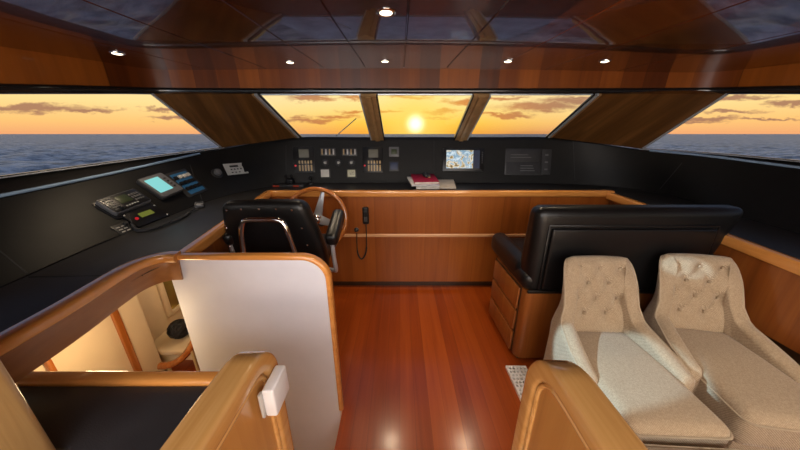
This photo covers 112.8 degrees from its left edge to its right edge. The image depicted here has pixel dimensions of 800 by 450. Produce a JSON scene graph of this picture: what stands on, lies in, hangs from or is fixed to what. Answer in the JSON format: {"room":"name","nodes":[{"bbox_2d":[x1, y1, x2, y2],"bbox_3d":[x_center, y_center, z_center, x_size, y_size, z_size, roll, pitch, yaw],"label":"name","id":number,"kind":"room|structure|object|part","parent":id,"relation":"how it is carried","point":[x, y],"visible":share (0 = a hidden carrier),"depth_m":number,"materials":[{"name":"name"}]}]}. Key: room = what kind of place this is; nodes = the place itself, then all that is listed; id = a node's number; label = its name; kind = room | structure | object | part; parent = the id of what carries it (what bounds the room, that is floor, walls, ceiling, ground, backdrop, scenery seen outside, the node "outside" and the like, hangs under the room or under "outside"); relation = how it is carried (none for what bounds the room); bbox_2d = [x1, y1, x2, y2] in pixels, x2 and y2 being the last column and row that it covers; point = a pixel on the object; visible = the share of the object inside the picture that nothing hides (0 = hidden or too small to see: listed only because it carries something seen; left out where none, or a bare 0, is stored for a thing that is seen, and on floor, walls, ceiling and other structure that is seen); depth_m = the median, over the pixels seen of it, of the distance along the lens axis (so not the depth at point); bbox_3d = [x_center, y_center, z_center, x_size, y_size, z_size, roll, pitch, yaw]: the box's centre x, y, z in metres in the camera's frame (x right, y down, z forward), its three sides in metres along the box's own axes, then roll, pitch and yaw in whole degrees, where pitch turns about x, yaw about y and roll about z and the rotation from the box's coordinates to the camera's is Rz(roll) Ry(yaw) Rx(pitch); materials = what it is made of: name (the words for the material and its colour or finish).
{"room":"control cabin","nodes":[
{"label":"control cabin","id":0,"kind":"room"},
{"bbox_2d":[34,315,132,370],"bbox_3d":[-1.620,1.456,0.842,0.040,2.100,1.850,0,19,0],"label":"wall","id":1,"kind":"structure","parent":0,"point":[101,348],"depth_m":1.40,"materials":[{"name":"beige paint"}]},
{"bbox_2d":[43,359,57,370],"bbox_3d":[-1.591,1.268,1.423,0.018,2.080,0.022,0,19,0],"label":"trim","id":2,"kind":"structure","parent":1,"relation":"attached to","point":[49,365],"depth_m":1.20,"materials":[{"name":"brown wood"}]},
{"bbox_2d":[110,309,142,370],"bbox_3d":[-1.591,1.168,1.713,0.018,2.080,0.035,0,19,0],"label":"trim","id":3,"kind":"structure","parent":1,"relation":"attached to","point":[115,316],"depth_m":1.54,"materials":[{"name":"brown wood"}]},
{"bbox_2d":[118,295,164,370],"bbox_3d":[-1.693,1.132,1.788,0.194,2.100,0.150,0,19,0],"label":"wall column","id":4,"kind":"structure","parent":0,"point":[131,312],"depth_m":1.64,"materials":[{"name":"beige paint"}]},
{"bbox_2d":[137,285,182,339],"bbox_3d":[-1.770,0.933,2.370,0.040,2.100,1.120,0,19,0],"label":"wall","id":5,"kind":"structure","parent":0,"point":[150,300],"depth_m":1.90,"materials":[{"name":"beige paint"}]},
{"bbox_2d":[156,280,180,316],"bbox_3d":[-1.738,0.373,2.075,0.025,0.550,0.355,0,19,0],"label":"wall mirror","id":6,"kind":"object","parent":5,"relation":"attached to","point":[166,289],"visible":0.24,"depth_m":2.00,"materials":[{"name":"gold glass"}]},
{"bbox_2d":[163,280,178,308],"bbox_3d":[-1.744,0.373,2.075,0.011,0.490,0.295,0,19,0],"label":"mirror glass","id":7,"kind":"object","parent":6,"relation":"attached to","point":[169,292],"depth_m":2.01,"materials":[{"name":"brown mirror"}]},
{"bbox_2d":[155,92,294,146],"bbox_3d":[-1.482,-0.948,2.447,0.803,0.463,0.826,0,19,0],"label":"pillar","id":8,"kind":"structure","parent":0,"point":[229,119],"depth_m":2.33,"materials":[{"name":"brown wood"}]},
{"bbox_2d":[159,351,293,449],"bbox_3d":[-0.337,1.569,0.284,0.067,2.248,1.522,0,19,0],"label":"wall","id":9,"kind":"structure","parent":0,"point":[227,415],"depth_m":0.52,"materials":[{"name":"brown wood"}]},
{"bbox_2d":[15,371,218,449],"bbox_3d":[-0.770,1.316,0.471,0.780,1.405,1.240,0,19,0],"label":"countertop","id":10,"kind":"structure","parent":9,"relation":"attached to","point":[77,410],"depth_m":0.74,"materials":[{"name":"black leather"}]},
{"bbox_3d":[-0.337,1.583,0.277,0.043,2.226,1.500,0,19,0],"label":"panel","id":11,"kind":"part","parent":9,"relation":"part of","materials":[{"name":"brown wood"}]},
{"bbox_2d":[257,365,288,417],"bbox_3d":[-0.289,0.384,0.615,0.031,0.076,0.079,0,19,0],"label":"door latch","id":12,"kind":"object","parent":9,"relation":"in","point":[271,398],"depth_m":0.59,"materials":[{"name":"white plastic"}]},
{"bbox_3d":[-0.301,0.395,0.583,0.007,0.068,0.012,0,19,0],"label":"mounting plate","id":13,"kind":"part","parent":12,"relation":"part of","materials":[{"name":"grey plastic"}]},
{"bbox_2d":[172,253,343,449],"bbox_3d":[-0.702,1.163,1.581,0.752,2.176,0.046,0,19,0],"label":"wall","id":14,"kind":"structure","parent":0,"point":[282,305],"depth_m":1.33,"materials":[{"name":"white paint"}]},
{"bbox_2d":[172,285,543,449],"bbox_3d":[0.700,1.454,0.445,4.500,0.040,5.900,0,19,0],"label":"floor","id":15,"kind":"structure","parent":0,"point":[423,366],"depth_m":1.79,"materials":[{"name":"brown wood"}]},
{"bbox_2d":[179,191,271,252],"bbox_3d":[-1.119,0.373,1.978,0.232,1.013,1.259,0,19,0],"label":"console","id":16,"kind":"object","parent":15,"relation":"on","point":[211,241],"visible":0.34,"depth_m":1.50,"materials":[{"name":"brown wood"}]},
{"bbox_3d":[-1.137,0.391,1.994,0.030,0.970,1.255,-2,19,-7],"label":"panel","id":17,"kind":"part","parent":16,"relation":"part of","materials":[{"name":"brown wood"}]},
{"bbox_2d":[222,199,344,272],"bbox_3d":[-0.724,0.321,1.933,0.706,1.142,0.730,0,19,0],"label":"chair","id":18,"kind":"object","parent":15,"relation":"on","point":[251,225],"visible":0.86,"depth_m":1.56,"materials":[{"name":"black leather"}]},
{"bbox_3d":[-1.027,0.009,1.689,0.060,0.166,0.284,0,19,0],"label":"armrest","id":19,"kind":"part","parent":18,"relation":"part of","materials":[{"name":"black leather"}]},
{"bbox_3d":[-0.992,0.196,1.741,0.058,0.298,0.224,10,21,28],"label":"arm post","id":20,"kind":"part","parent":18,"relation":"part of","materials":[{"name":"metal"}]},
{"bbox_3d":[-0.772,0.199,2.013,0.500,0.130,0.500,0,19,0],"label":"seat","id":21,"kind":"part","parent":18,"relation":"part of","materials":[{"name":"black leather"}]},
{"bbox_3d":[-0.464,0.194,1.746,0.066,0.298,0.248,-15,24,-36],"label":"arm post","id":22,"kind":"part","parent":18,"relation":"part of","materials":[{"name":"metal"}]},
{"bbox_3d":[-0.410,0.009,1.689,0.078,0.166,0.284,0,19,0],"label":"armrest","id":23,"kind":"part","parent":18,"relation":"part of","materials":[{"name":"black leather"}]},
{"bbox_2d":[267,190,614,284],"bbox_3d":[0.375,0.160,2.603,3.170,1.013,0.078,0,19,0],"label":"console","id":24,"kind":"object","parent":15,"relation":"on","point":[415,237],"visible":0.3,"depth_m":2.53,"materials":[{"name":"brown wood"}]},
{"bbox_2d":[290,187,347,240],"bbox_3d":[-0.719,-0.058,2.351,0.551,0.581,0.318,0,19,0],"label":"steering wheel","id":25,"kind":"object","parent":24,"relation":"attached to","point":[321,220],"visible":0.4,"depth_m":2.26,"materials":[{"name":"brown wood"}]},
{"bbox_2d":[354,207,368,259],"bbox_3d":[-0.363,0.087,2.529,0.148,0.533,0.040,0,19,0],"label":"handset","id":26,"kind":"object","parent":24,"relation":"attached to","point":[365,210],"visible":1,"depth_m":2.48,"materials":[{"name":"black plastic"}]},
{"bbox_3d":[-0.367,0.166,2.551,0.106,0.368,0.017,0,19,-1],"label":"cord","id":27,"kind":"part","parent":26,"relation":"part of","materials":[{"name":"black plastic"}]},
{"bbox_2d":[0,137,799,331],"bbox_3d":[0.260,0.049,1.036,5.540,0.706,4.331,0,19,0],"label":"dashboard","id":28,"kind":"object","parent":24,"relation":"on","point":[54,242],"depth_m":1.97,"materials":[{"name":"black leather"}]},
{"bbox_2d":[0,93,223,178],"bbox_3d":[-2.075,-0.250,0.815,0.727,0.636,3.708,0,19,0],"label":"window frame","id":29,"kind":"structure","parent":28,"relation":"on","point":[152,94],"depth_m":1.97,"materials":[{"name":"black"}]},
{"bbox_3d":[-2.135,-0.059,0.891,0.145,0.225,3.767,3,19,10],"label":"sill","id":30,"kind":"part","parent":29,"relation":"part of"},
{"bbox_3d":[-1.799,-0.868,2.287,0.017,0.420,0.514,4,19,12],"label":"frame","id":31,"kind":"part","parent":29,"relation":"part of","materials":[{"name":"wood"}]},
{"bbox_2d":[110,221,133,234],"bbox_3d":[-1.617,0.014,1.557,0.074,0.071,0.087,0,19,1],"label":"keypad","id":32,"kind":"object","parent":28,"relation":"attached to","point":[123,228],"visible":0.8,"depth_m":1.56,"materials":[{"name":"black plastic"}]},
{"bbox_2d":[116,221,130,231],"bbox_3d":[-1.623,0.009,1.562,0.042,0.050,0.068,0,19,0],"label":"socket","id":33,"kind":"object","parent":32,"relation":"attached to","point":[122,227],"depth_m":1.56,"materials":[{"name":"grey plastic"}]},
{"bbox_2d":[92,189,152,218],"bbox_3d":[-1.714,-0.148,1.667,0.149,0.169,0.275,0,19,0],"label":"radio","id":34,"kind":"object","parent":28,"relation":"attached to","point":[116,205],"visible":1,"depth_m":1.64,"materials":[{"name":"black plastic"}]},
{"bbox_2d":[121,205,168,227],"bbox_3d":[-1.633,-0.062,1.715,0.095,0.102,0.229,0,19,1],"label":"receiver","id":35,"kind":"object","parent":28,"relation":"attached to","point":[144,216],"visible":0.96,"depth_m":1.70,"materials":[{"name":"black plastic"}]},
{"bbox_2d":[136,173,183,199],"bbox_3d":[-1.735,-0.286,1.935,0.166,0.188,0.223,0,19,1],"label":"display","id":36,"kind":"object","parent":28,"relation":"attached to","point":[159,185],"visible":1,"depth_m":1.91,"materials":[{"name":"grey plastic"}]},
{"bbox_2d":[128,201,203,231],"bbox_3d":[-1.557,-0.085,1.813,0.225,0.080,0.568,0,19,0],"label":"cable","id":37,"kind":"object","parent":28,"relation":"on","point":[198,204],"visible":1,"depth_m":1.66,"materials":[{"name":"grey plastic"}]},
{"bbox_2d":[164,169,207,196],"bbox_3d":[-1.708,-0.344,2.135,0.169,0.216,0.226,2,19,5],"label":"switch","id":38,"kind":"object","parent":28,"relation":"attached to","point":[191,186],"visible":0.98,"depth_m":2.13,"materials":[{"name":"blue plastic"}]},
{"bbox_3d":[-1.631,-0.474,2.382,0.094,0.102,0.094,9,21,24],"label":"control knob","id":39,"kind":"part","parent":28,"relation":"part of","materials":[{"name":"black plastic"}]},
{"bbox_2d":[223,163,248,174],"bbox_3d":[-1.568,-0.535,2.523,0.066,0.104,0.211,12,22,31],"label":"switch plate","id":40,"kind":"object","parent":28,"relation":"attached to","point":[233,168],"visible":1,"depth_m":2.49,"materials":[{"name":"metal"}]},
{"bbox_2d":[272,175,307,186],"bbox_3d":[-1.140,-0.460,2.748,0.320,0.120,0.146,0,19,0],"label":"throttle control","id":41,"kind":"object","parent":28,"relation":"on","point":[290,182],"visible":1,"depth_m":2.72,"materials":[{"name":"black plastic"}]},
{"bbox_2d":[292,147,314,172],"bbox_3d":[-1.031,-0.698,2.852,0.215,0.265,0.077,-3,19,-10],"label":"keypad","id":42,"kind":"object","parent":28,"relation":"attached to","point":[303,157],"visible":1,"depth_m":2.85,"materials":[{"name":"black plastic"}]},
{"bbox_2d":[252,93,358,137],"bbox_3d":[-0.717,-1.011,2.524,0.958,0.362,0.703,0,19,0],"label":"window frame","id":43,"kind":"structure","parent":28,"relation":"on","point":[258,97],"depth_m":2.31,"materials":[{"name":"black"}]},
{"bbox_3d":[-1.145,-0.993,2.485,0.017,0.352,0.624,3,19,8],"label":"frame","id":44,"kind":"part","parent":43,"relation":"part of","materials":[{"name":"brown wood"}]},
{"bbox_3d":[-1.123,-0.993,2.485,0.021,0.353,0.624,3,19,8],"label":"frame","id":45,"kind":"part","parent":43,"relation":"part of","materials":[{"name":"wood"}]},
{"bbox_3d":[-1.095,-0.993,2.485,0.015,0.352,0.624,3,19,8],"label":"frame","id":46,"kind":"part","parent":43,"relation":"part of","materials":[{"name":"black metal"}]},
{"bbox_3d":[-0.713,-1.075,2.186,0.908,0.022,0.020,-1,19,-2],"label":"frame","id":47,"kind":"part","parent":43,"relation":"part of","materials":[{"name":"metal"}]},
{"bbox_2d":[320,168,329,177],"bbox_3d":[-0.813,-0.561,2.889,0.109,0.103,0.037,-1,19,-3],"label":"display","id":48,"kind":"object","parent":28,"relation":"attached to","point":[324,173],"visible":1,"depth_m":2.88,"materials":[{"name":"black plastic"}]},
{"bbox_2d":[322,159,328,165],"bbox_3d":[-0.807,-0.674,2.870,0.076,0.080,0.044,-1,19,-3],"label":"round gauge","id":49,"kind":"object","parent":28,"relation":"attached to","point":[325,162],"visible":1,"depth_m":2.87,"materials":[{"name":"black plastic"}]},
{"bbox_2d":[320,148,335,155],"bbox_3d":[-0.777,-0.788,2.864,0.162,0.085,0.039,-1,19,-3],"label":"toggle switch","id":50,"kind":"object","parent":28,"relation":"attached to","point":[323,151],"visible":1,"depth_m":2.87,"materials":[{"name":"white plastic"}]},
{"bbox_2d":[335,159,341,165],"bbox_3d":[-0.666,-0.675,2.876,0.076,0.080,0.044,-1,19,-2],"label":"round gauge","id":51,"kind":"object","parent":28,"relation":"attached to","point":[338,162],"visible":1,"depth_m":2.88,"materials":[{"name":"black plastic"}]},
{"bbox_2d":[342,148,356,155],"bbox_3d":[-0.547,-0.790,2.873,0.163,0.085,0.040,-1,19,-2],"label":"toggle switch","id":52,"kind":"object","parent":28,"relation":"attached to","point":[345,151],"visible":1,"depth_m":2.88,"materials":[{"name":"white plastic"}]},
{"bbox_2d":[346,169,356,177],"bbox_3d":[-0.528,-0.563,2.897,0.109,0.101,0.038,0,19,-1],"label":"display","id":53,"kind":"object","parent":28,"relation":"attached to","point":[350,173],"visible":1,"depth_m":2.89,"materials":[{"name":"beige plastic"}]},
{"bbox_2d":[348,159,354,165],"bbox_3d":[-0.527,-0.676,2.880,0.076,0.081,0.045,-1,19,-1],"label":"round gauge","id":54,"kind":"object","parent":28,"relation":"attached to","point":[351,162],"visible":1,"depth_m":2.88,"materials":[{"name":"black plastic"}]},
{"bbox_2d":[363,147,382,172],"bbox_3d":[-0.294,-0.708,2.893,0.218,0.268,0.081,-1,19,-2],"label":"keypad","id":55,"kind":"object","parent":28,"relation":"attached to","point":[372,156],"visible":1,"depth_m":2.89,"materials":[{"name":"black plastic"}]},
{"bbox_2d":[389,147,398,156],"bbox_3d":[-0.065,-0.795,2.893,0.109,0.105,0.040,0,19,-1],"label":"display","id":56,"kind":"object","parent":28,"relation":"attached to","point":[393,151],"visible":1,"depth_m":2.89,"materials":[{"name":"grey plastic"}]},
{"bbox_2d":[389,161,398,170],"bbox_3d":[-0.066,-0.643,2.906,0.110,0.106,0.040,0,19,-1],"label":"display","id":57,"kind":"object","parent":28,"relation":"attached to","point":[393,165],"visible":1,"depth_m":2.90,"materials":[{"name":"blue glass"}]},
{"bbox_2d":[359,94,490,140],"bbox_3d":[0.205,-1.006,2.542,1.080,0.408,0.690,0,19,0],"label":"window","id":58,"kind":"structure","parent":28,"relation":"on","point":[378,94],"depth_m":2.40,"materials":[{"name":"brown wood"}]},
{"bbox_2d":[415,184,439,188],"bbox_3d":[0.270,-0.422,2.707,0.235,0.067,0.242,-1,19,-2],"label":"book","id":59,"kind":"object","parent":28,"relation":"on","point":[436,186],"visible":0.44,"depth_m":2.60,"materials":[{"name":"white paper"}]},
{"bbox_2d":[407,177,435,185],"bbox_3d":[0.218,-0.449,2.709,0.250,0.055,0.250,-3,19,-9],"label":"document folder","id":60,"kind":"object","parent":59,"relation":"on","point":[408,178],"visible":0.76,"depth_m":2.61,"materials":[{"name":"grey paper"}]},
{"bbox_2d":[411,174,438,183],"bbox_3d":[0.250,-0.469,2.707,0.245,0.062,0.260,-2,19,-6],"label":"book","id":61,"kind":"object","parent":60,"relation":"on","point":[417,178],"visible":0.96,"depth_m":2.65,"materials":[{"name":"red paper"}]},
{"bbox_2d":[422,173,429,177],"bbox_3d":[0.270,-0.513,2.725,0.062,0.053,0.115,-6,20,-16],"label":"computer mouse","id":62,"kind":"object","parent":61,"relation":"on","point":[427,175],"visible":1,"depth_m":2.69,"materials":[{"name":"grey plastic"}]},
{"bbox_2d":[439,180,455,188],"bbox_3d":[0.475,-0.417,2.710,0.165,0.051,0.249,1,19,4],"label":"notebook","id":63,"kind":"object","parent":28,"relation":"on","point":[444,184],"visible":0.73,"depth_m":2.68,"materials":[{"name":"white paper"}]},
{"bbox_2d":[442,148,483,170],"bbox_3d":[0.688,-0.709,2.893,0.448,0.244,0.081,0,19,1],"label":"monitor","id":64,"kind":"object","parent":28,"relation":"attached to","point":[453,159],"visible":1,"depth_m":2.88,"materials":[{"name":"multicoloured glass"}]},
{"bbox_2d":[504,149,551,174],"bbox_3d":[1.389,-0.681,2.872,0.498,0.276,0.076,1,19,3],"label":"access panel","id":65,"kind":"object","parent":28,"relation":"attached to","point":[517,161],"visible":1,"depth_m":2.87,"materials":[{"name":"black plastic"}]},
{"bbox_2d":[491,93,601,137],"bbox_3d":[1.140,-1.012,2.526,0.972,0.362,0.705,0,19,0],"label":"window","id":66,"kind":"structure","parent":28,"relation":"on","point":[593,97],"depth_m":2.33,"materials":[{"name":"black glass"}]},
{"bbox_3d":[1.133,-1.075,2.187,0.927,0.022,0.020,1,19,2],"label":"frame","id":67,"kind":"part","parent":66,"relation":"part of","materials":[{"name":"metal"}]},
{"bbox_3d":[1.561,-0.993,2.486,0.014,0.352,0.617,0,19,-1],"label":"frame","id":68,"kind":"part","parent":66,"relation":"part of","materials":[{"name":"black metal"}]},
{"bbox_3d":[1.589,-0.993,2.486,0.020,0.352,0.617,0,19,-1],"label":"frame","id":69,"kind":"part","parent":66,"relation":"part of","materials":[{"name":"wood"}]},
{"bbox_3d":[1.611,-0.993,2.486,0.016,0.352,0.617,0,19,-1],"label":"frame","id":70,"kind":"part","parent":66,"relation":"part of","materials":[{"name":"brown wood"}]},
{"bbox_2d":[641,93,799,161],"bbox_3d":[2.617,-0.248,0.776,0.710,0.599,3.630,0,19,0],"label":"window","id":71,"kind":"structure","parent":28,"relation":"on","point":[726,94],"depth_m":2.12,"materials":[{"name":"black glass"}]},
{"bbox_3d":[2.336,-0.838,2.222,0.017,0.419,0.492,-3,19,-10],"label":"frame","id":72,"kind":"part","parent":71,"relation":"part of","materials":[{"name":"wood"}]},
{"bbox_3d":[2.775,-0.062,0.867,0.342,0.190,3.689,-3,19,-10],"label":"sill","id":73,"kind":"part","parent":71,"relation":"part of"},
{"bbox_3d":[0.380,0.340,2.659,3.160,0.495,0.028,0,19,0],"label":"panel","id":74,"kind":"part","parent":24,"relation":"part of","materials":[{"name":"brown wood"}]},
{"bbox_3d":[0.380,-0.096,2.506,3.160,0.370,0.035,0,19,0],"label":"panel","id":75,"kind":"part","parent":24,"relation":"part of","materials":[{"name":"brown wood"}]},
{"bbox_3d":[0.367,-0.290,2.442,3.155,0.058,0.055,0,19,0],"label":"rail","id":76,"kind":"part","parent":24,"relation":"part of","materials":[{"name":"brown wood"}]},
{"bbox_2d":[505,366,527,401],"bbox_3d":[0.782,1.021,1.621,0.136,0.018,0.383,0,19,0],"label":"floor mat","id":77,"kind":"object","parent":15,"relation":"on","point":[517,374],"depth_m":1.72,"materials":[{"name":"silver metal"}]},
{"bbox_3d":[0.782,1.022,1.621,0.120,0.015,0.367,0,19,0],"label":"grating plate","id":78,"kind":"part","parent":77,"relation":"part of","materials":[{"name":"silver metal"}]},
{"bbox_2d":[488,205,742,357],"bbox_3d":[1.374,0.324,1.984,1.221,1.102,0.695,0,19,0],"label":"settee","id":79,"kind":"object","parent":15,"relation":"on","point":[527,282],"visible":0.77,"depth_m":1.56,"materials":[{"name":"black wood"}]},
{"bbox_3d":[0.777,0.746,2.076,0.016,0.155,0.425,-1,19,-2],"label":"drawer","id":80,"kind":"part","parent":79,"relation":"part of","materials":[{"name":"orange wood"}]},
{"bbox_3d":[0.777,0.585,2.021,0.016,0.154,0.425,-1,19,-2],"label":"drawer","id":81,"kind":"part","parent":79,"relation":"part of","materials":[{"name":"orange wood"}]},
{"bbox_3d":[0.777,0.421,1.965,0.016,0.159,0.425,-1,19,-2],"label":"drawer","id":82,"kind":"part","parent":79,"relation":"part of","materials":[{"name":"orange wood"}]},
{"bbox_2d":[492,238,532,288],"bbox_3d":[1.330,0.258,1.970,1.120,0.125,0.660,0,19,0],"label":"seat cushion","id":83,"kind":"object","parent":79,"relation":"on","point":[521,277],"depth_m":1.86,"materials":[{"name":"black leather"}]},
{"bbox_3d":[1.347,0.210,1.594,0.945,0.400,0.030,0,19,0],"label":"panel","id":84,"kind":"part","parent":79,"relation":"part of","materials":[{"name":"black leather"}]},
{"bbox_3d":[1.386,0.142,1.679,1.196,0.560,0.196,0,19,0],"label":"backrest","id":85,"kind":"part","parent":79,"relation":"part of","materials":[{"name":"black leather"}]},
{"bbox_2d":[543,255,733,447],"bbox_3d":[1.078,0.680,1.306,0.504,0.868,0.672,1,19,2],"label":"tufted chair","id":86,"kind":"object","parent":15,"relation":"on","point":[598,325],"visible":0.81,"depth_m":1.30,"materials":[{"name":"beige fabric"}]},
{"bbox_3d":[1.081,0.572,1.375,0.501,0.708,0.463,1,19,2],"label":"backrest","id":87,"kind":"part","parent":86,"relation":"part of","materials":[{"name":"beige fabric"}]},
{"bbox_3d":[1.076,0.751,1.272,0.387,0.186,0.550,1,19,2],"label":"seat","id":88,"kind":"part","parent":86,"relation":"part of","materials":[{"name":"beige fabric"}]},
{"bbox_2d":[644,444,738,449],"bbox_3d":[1.020,1.075,0.796,0.461,0.450,0.501,1,19,3],"label":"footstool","id":89,"kind":"object","parent":15,"relation":"on","point":[649,446],"visible":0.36,"depth_m":0.96,"materials":[{"name":"beige fabric"}]},
{"bbox_2d":[646,446,704,449],"bbox_3d":[1.020,0.933,0.747,0.460,0.150,0.500,1,19,3],"label":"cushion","id":90,"kind":"object","parent":89,"relation":"on","point":[649,447],"depth_m":0.95,"materials":[{"name":"beige fabric"}]},
{"bbox_2d":[606,192,799,364],"bbox_3d":[1.931,0.754,0.883,0.118,1.001,3.586,0,19,0],"label":"wall paneling","id":91,"kind":"structure","parent":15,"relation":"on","point":[770,277],"depth_m":1.39,"materials":[{"name":"brown wood"}]},
{"bbox_3d":[1.925,0.416,0.761,0.070,0.282,3.574,0,19,-1],"label":"rail","id":92,"kind":"part","parent":91,"relation":"part of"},
{"bbox_3d":[1.975,0.984,0.955,0.030,0.520,3.570,0,19,0],"label":"panel","id":93,"kind":"part","parent":91,"relation":"part of","materials":[{"name":"brown wood"}]},
{"bbox_2d":[643,253,799,449],"bbox_3d":[1.608,0.674,1.323,0.514,0.868,0.685,3,19,9],"label":"tufted chair","id":94,"kind":"object","parent":15,"relation":"on","point":[696,307],"visible":0.8,"depth_m":1.31,"materials":[{"name":"beige fabric"}]},
{"bbox_3d":[1.599,0.745,1.289,0.395,0.186,0.561,3,19,9],"label":"seat","id":95,"kind":"part","parent":94,"relation":"part of","materials":[{"name":"beige fabric"}]},
{"bbox_3d":[1.602,0.885,1.352,0.347,0.150,0.530,3,19,9],"label":"seat rail","id":96,"kind":"part","parent":94,"relation":"part of","materials":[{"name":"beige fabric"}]},
{"bbox_2d":[0,0,799,72],"bbox_3d":[0.150,-0.287,-0.384,6.300,0.220,5.460,0,19,0],"label":"ceiling","id":97,"kind":"structure","parent":0,"point":[689,36],"depth_m":1.21,"materials":[{"name":"brown wood"}]},
{"bbox_2d":[108,52,125,55],"bbox_3d":[-1.618,-0.982,1.522,0.076,0.012,0.076,0,19,0],"label":"recessed light","id":98,"kind":"object","parent":97,"relation":"in","point":[113,53],"visible":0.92,"depth_m":1.51,"materials":[{"name":"metal"}]},
{"bbox_2d":[376,8,395,16],"bbox_3d":[-0.053,-0.803,1.006,0.076,0.012,0.076,0,19,0],"label":"recessed light","id":99,"kind":"object","parent":97,"relation":"in","point":[383,12],"visible":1,"depth_m":1.00,"materials":[{"name":"metal"}]},
{"bbox_2d":[0,46,799,87],"bbox_3d":[0.265,-0.211,-0.379,5.370,0.361,5.420,0,19,0],"label":"trim","id":100,"kind":"structure","parent":97,"relation":"attached to","point":[17,66],"depth_m":2.09,"materials":[{"name":"brown wood"}]},
{"bbox_2d":[0,83,799,94],"bbox_3d":[0.265,-0.136,-0.327,5.470,0.238,5.472,0,19,0],"label":"trim","id":101,"kind":"structure","parent":100,"relation":"attached to","point":[5,88],"depth_m":2.08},
{"bbox_2d":[502,59,513,62],"bbox_3d":[0.749,-1.136,1.846,0.076,0.012,0.076,0,19,0],"label":"recessed light","id":102,"kind":"object","parent":97,"relation":"in","point":[510,60],"visible":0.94,"depth_m":1.83,"materials":[{"name":"metal"}]},
{"bbox_2d":[598,60,611,62],"bbox_3d":[1.372,-1.095,1.780,0.076,0.012,0.076,0,19,0],"label":"recessed light","id":103,"kind":"object","parent":97,"relation":"in","point":[601,61],"visible":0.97,"depth_m":1.77,"materials":[{"name":"metal"}]},
{"bbox_2d":[511,360,647,449],"bbox_3d":[0.365,1.010,0.101,0.074,1.024,1.537,0,19,0],"label":"wall","id":104,"kind":"structure","parent":0,"point":[562,407],"depth_m":0.55,"materials":[{"name":"brown wood"}]},
{"bbox_3d":[0.365,1.024,0.094,0.050,1.002,1.515,0,19,0],"label":"panel","id":105,"kind":"part","parent":104,"relation":"part of","materials":[{"name":"brown wood"}]},
{"bbox_2d":[552,91,723,148],"bbox_3d":[1.995,-0.935,2.419,0.825,0.470,0.888,0,19,0],"label":"pillar","id":106,"kind":"structure","parent":0,"point":[633,119],"depth_m":2.28,"materials":[{"name":"brown wood"}]},
{"bbox_3d":[-1.050,2.297,1.705,1.500,0.050,2.940,0,19,0],"label":"floor","id":107,"kind":"structure","parent":0,"visible":0},
{"bbox_2d":[0,360,55,449],"bbox_3d":[-0.998,1.256,0.801,0.425,2.505,0.162,0,19,0],"label":"newel post","id":108,"kind":"object","parent":107,"relation":"on","point":[20,429],"visible":1,"depth_m":0.55,"materials":[{"name":"brown wood"}]},
{"bbox_2d":[0,251,182,382],"bbox_3d":[-1.079,0.296,0.913,0.139,0.143,0.742,0,19,0],"label":"stair handrail","id":109,"kind":"object","parent":108,"relation":"attached to","point":[26,345],"visible":0.99,"depth_m":0.87,"materials":[{"name":"brown wood"}]},
{"bbox_2d":[154,317,192,370],"bbox_3d":[-1.515,1.387,2.255,0.470,1.315,0.530,0,19,0],"label":"armchair","id":110,"kind":"object","parent":107,"relation":"on","point":[168,349],"visible":0.02,"depth_m":1.86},
{"bbox_2d":[167,319,188,338],"bbox_3d":[-1.575,0.741,1.897,0.137,0.136,0.138,0,19,0],"label":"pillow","id":111,"kind":"object","parent":110,"relation":"on","point":[177,329],"visible":0.88,"depth_m":1.85,"materials":[{"name":"black fabric"}]},
{"bbox_2d":[157,340,199,370],"bbox_3d":[-1.352,1.392,1.836,0.340,1.578,0.086,0,19,0],"label":"curved handrail","id":112,"kind":"object","parent":107,"relation":"on","point":[185,354],"visible":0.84,"depth_m":1.64,"materials":[{"name":"brown wood"}]},
{"label":"outside","id":113,"kind":"structure","parent":0,"visible":0},
{"bbox_2d":[0,134,799,175],"bbox_3d":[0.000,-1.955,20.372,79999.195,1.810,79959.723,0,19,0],"label":"sea","id":114,"kind":"structure","parent":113,"point":[19,153],"depth_m":122.73,"materials":[{"name":"liquid"}]}
]}

